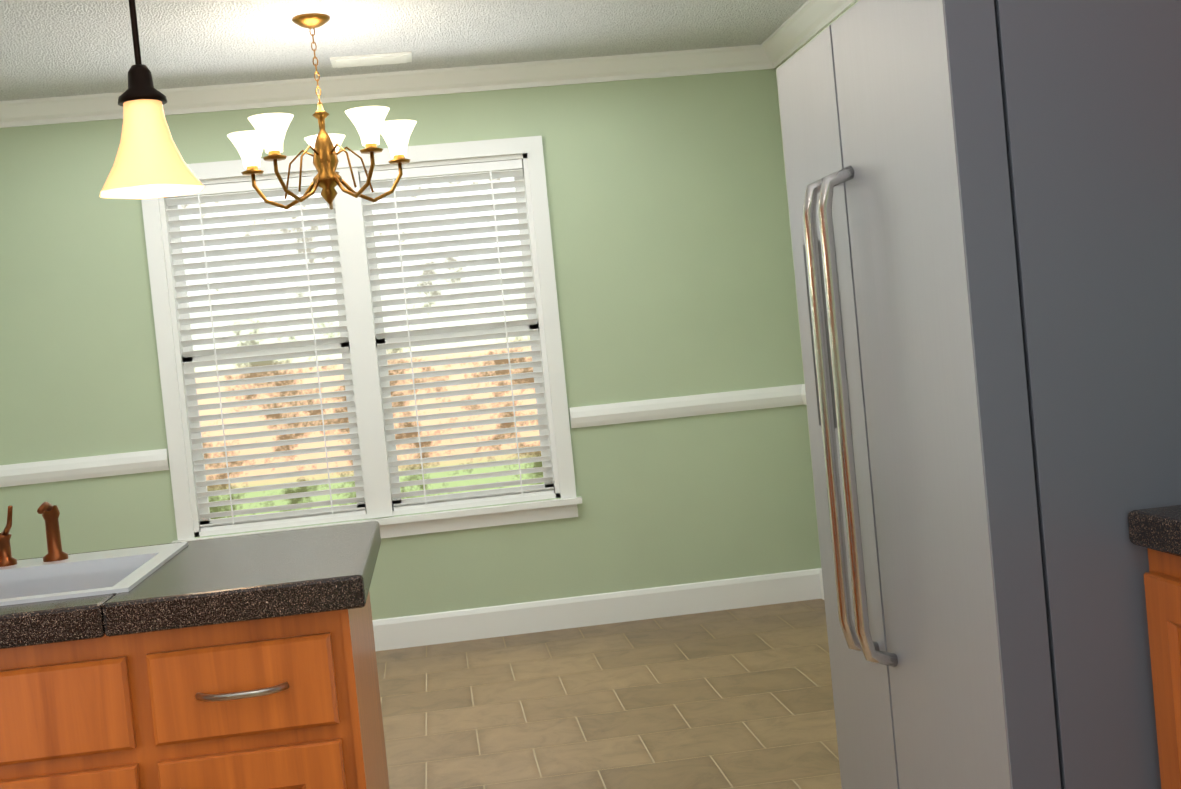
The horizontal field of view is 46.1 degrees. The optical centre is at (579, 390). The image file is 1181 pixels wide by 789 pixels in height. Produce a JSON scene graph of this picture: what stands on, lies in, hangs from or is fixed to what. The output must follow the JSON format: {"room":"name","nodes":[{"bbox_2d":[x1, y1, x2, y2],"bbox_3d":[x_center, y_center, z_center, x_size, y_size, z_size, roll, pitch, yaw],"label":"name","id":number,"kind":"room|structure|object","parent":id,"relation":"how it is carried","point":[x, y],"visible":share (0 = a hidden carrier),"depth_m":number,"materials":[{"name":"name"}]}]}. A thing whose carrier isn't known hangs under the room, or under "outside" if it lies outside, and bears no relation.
{"room":"kitchen","nodes":[
{"label":"kitchen","id":0,"kind":"room"},
{"bbox_2d":[0,590,123,733],"bbox_3d":[-1.106,0.449,2.108,0.795,0.202,0.004,-6,2,-6],"label":"drawer front","id":1,"kind":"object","parent":0,"relation":"attached to","point":[76,685],"depth_m":2.05,"materials":[{"name":"brown wood"}]},
{"bbox_2d":[0,0,807,100],"bbox_3d":[-0.601,-1.281,2.069,4.370,0.100,8.280,-6,2,-6],"label":"ceiling","id":2,"kind":"structure","parent":0,"point":[54,48],"depth_m":5.18,"materials":[{"name":"white paint"}]},
{"bbox_2d":[99,0,204,198],"bbox_3d":[-0.792,-0.785,2.417,0.184,0.875,0.184,-6,2,-6],"label":"pendant light","id":3,"kind":"object","parent":2,"relation":"hanging from","point":[149,163],"visible":1,"depth_m":2.40,"materials":[{"name":"yellow glass"}]},
{"bbox_2d":[227,13,416,209],"bbox_3d":[-0.906,-0.970,4.843,0.663,0.650,0.644,-6,2,-6],"label":"chandelier","id":4,"kind":"object","parent":2,"relation":"hanging from","point":[369,123],"visible":1,"depth_m":4.80,"materials":[{"name":"gold metal"}]},
{"bbox_2d":[330,51,411,67],"bbox_3d":[-0.832,-1.321,5.544,0.320,0.012,0.160,-6,2,-6],"label":"ceiling vent","id":5,"kind":"object","parent":2,"relation":"in","point":[371,59],"visible":0.98,"depth_m":5.51,"materials":[{"name":"white"}]},
{"bbox_2d":[0,69,820,619],"bbox_3d":[-0.905,-0.109,5.987,4.010,2.440,0.120,-6,2,-6],"label":"wall","id":6,"kind":"structure","parent":0,"point":[670,233],"depth_m":6.03,"materials":[{"name":"green paint"}]},
{"bbox_2d":[0,449,168,486],"bbox_3d":[-2.232,0.338,5.779,1.010,0.090,0.026,-6,2,-6],"label":"trim","id":7,"kind":"structure","parent":6,"relation":"attached to","point":[157,460],"depth_m":5.79,"materials":[{"name":"white wood"}]},
{"bbox_2d":[141,136,581,542],"bbox_3d":[-0.929,-0.193,5.950,1.736,1.653,0.155,-6,2,-6],"label":"window","id":8,"kind":"structure","parent":6,"relation":"in","point":[367,397],"depth_m":5.94,"materials":[{"name":"white wood"}]},
{"bbox_2d":[165,159,553,531],"bbox_3d":[-0.930,-0.202,5.944,1.510,1.453,0.043,-6,2,-6],"label":"window blinds","id":9,"kind":"object","parent":8,"relation":"attached to","point":[378,178],"visible":0.85,"depth_m":5.94,"materials":[{"name":"white plastic"}]},
{"bbox_2d":[0,45,759,127],"bbox_3d":[-1.002,-1.274,5.851,3.600,0.095,0.075,-6,2,-6],"label":"crown molding","id":10,"kind":"structure","parent":6,"relation":"attached to","point":[293,92],"depth_m":5.87,"materials":[{"name":"white wood"}]},
{"bbox_2d":[372,569,819,650],"bbox_3d":[-0.787,1.040,5.960,3.770,0.133,0.014,-6,2,-6],"label":"baseboard","id":11,"kind":"structure","parent":6,"relation":"attached to","point":[566,613],"depth_m":6.04,"materials":[{"name":"white"}]},
{"bbox_2d":[569,385,799,427],"bbox_3d":[0.454,0.068,6.067,1.000,0.090,0.026,-6,2,-6],"label":"trim","id":12,"kind":"structure","parent":6,"relation":"attached to","point":[781,396],"depth_m":6.06,"materials":[{"name":"white wood"}]},
{"bbox_2d":[376,599,841,788],"bbox_3d":[-0.357,1.246,2.155,4.370,0.100,8.280,-6,2,-6],"label":"floor","id":13,"kind":"structure","parent":0,"point":[739,698],"depth_m":4.68,"materials":[{"name":"tile"}]},
{"bbox_2d":[0,722,135,788],"bbox_3d":[-1.090,0.907,2.368,0.880,0.700,0.540,-6,2,-6],"label":"base cabinet","id":14,"kind":"object","parent":13,"relation":"on","point":[73,757],"depth_m":2.06,"materials":[{"name":"brown wood"}]},
{"bbox_2d":[120,602,389,788],"bbox_3d":[-0.502,0.767,2.400,0.320,0.865,0.620,-6,2,-6],"label":"base cabinet","id":15,"kind":"object","parent":13,"relation":"on","point":[242,662],"depth_m":2.09,"materials":[{"name":"brown wood"}]},
{"bbox_2d":[0,521,380,653],"bbox_3d":[-0.950,0.350,2.350,1.195,0.050,0.699,-6,2,-6],"label":"countertop","id":16,"kind":"structure","parent":15,"relation":"on","point":[204,584],"depth_m":2.12,"materials":[{"name":"black stone"}]},
{"bbox_2d":[0,502,68,583],"bbox_3d":[-1.147,0.189,2.474,0.389,0.286,0.205,-6,2,-6],"label":"faucet","id":17,"kind":"object","parent":16,"relation":"on","point":[56,560],"depth_m":2.55,"materials":[{"name":"brown metal"}]},
{"bbox_2d":[776,0,1180,788],"bbox_3d":[0.891,0.178,2.453,0.856,1.765,0.907,-6,2,-6],"label":"refrigerator","id":18,"kind":"object","parent":13,"relation":"on","point":[984,200],"visible":1,"depth_m":1.99,"materials":[{"name":"grey metal"}]},
{"bbox_2d":[1129,537,1180,788],"bbox_3d":[1.192,0.624,1.752,0.663,0.865,0.566,-6,2,-6],"label":"base cabinet","id":19,"kind":"object","parent":13,"relation":"on","point":[1162,583],"depth_m":1.93,"materials":[{"name":"brown wood"}]},
{"bbox_2d":[1127,505,1180,548],"bbox_3d":[1.143,0.168,1.736,0.673,0.050,0.566,-6,2,-6],"label":"countertop","id":20,"kind":"structure","parent":19,"relation":"on","point":[1159,525],"depth_m":1.91,"materials":[{"name":"black stone"}]},
{"bbox_2d":[776,0,859,567],"bbox_3d":[1.452,-0.209,2.259,0.120,2.440,7.800,-6,2,-6],"label":"wall","id":21,"kind":"structure","parent":0,"point":[791,238],"depth_m":6.11,"materials":[{"name":"paint"}]},
{"bbox_2d":[796,384,806,404],"bbox_3d":[1.154,0.052,4.582,0.026,0.090,3.130,-6,2,-6],"label":"trim","id":22,"kind":"structure","parent":21,"relation":"attached to","point":[800,388],"depth_m":6.11,"materials":[{"name":"white wood"}]},
{"bbox_2d":[756,0,857,69],"bbox_3d":[1.236,-1.367,2.268,0.075,0.095,7.680,-6,2,-6],"label":"crown molding","id":23,"kind":"structure","parent":21,"relation":"attached to","point":[803,25],"depth_m":5.54,"materials":[{"name":"white wood"}]},
{"bbox_2d":[816,568,823,599],"bbox_3d":[1.243,0.891,4.597,0.014,0.133,3.100,-6,2,-6],"label":"baseboard","id":24,"kind":"structure","parent":21,"relation":"attached to","point":[819,580],"depth_m":6.15,"materials":[{"name":"white"}]},
{"label":"outside","id":25,"kind":"structure","parent":0,"visible":0},
{"bbox_2d":[178,177,543,518],"bbox_3d":[-1.331,-0.700,8.885,11.000,6.500,0.001,-6,2,-6],"label":"window glass","id":26,"kind":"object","parent":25,"point":[340,420],"depth_m":8.89,"materials":[{"name":"clear glass"}]}
]}

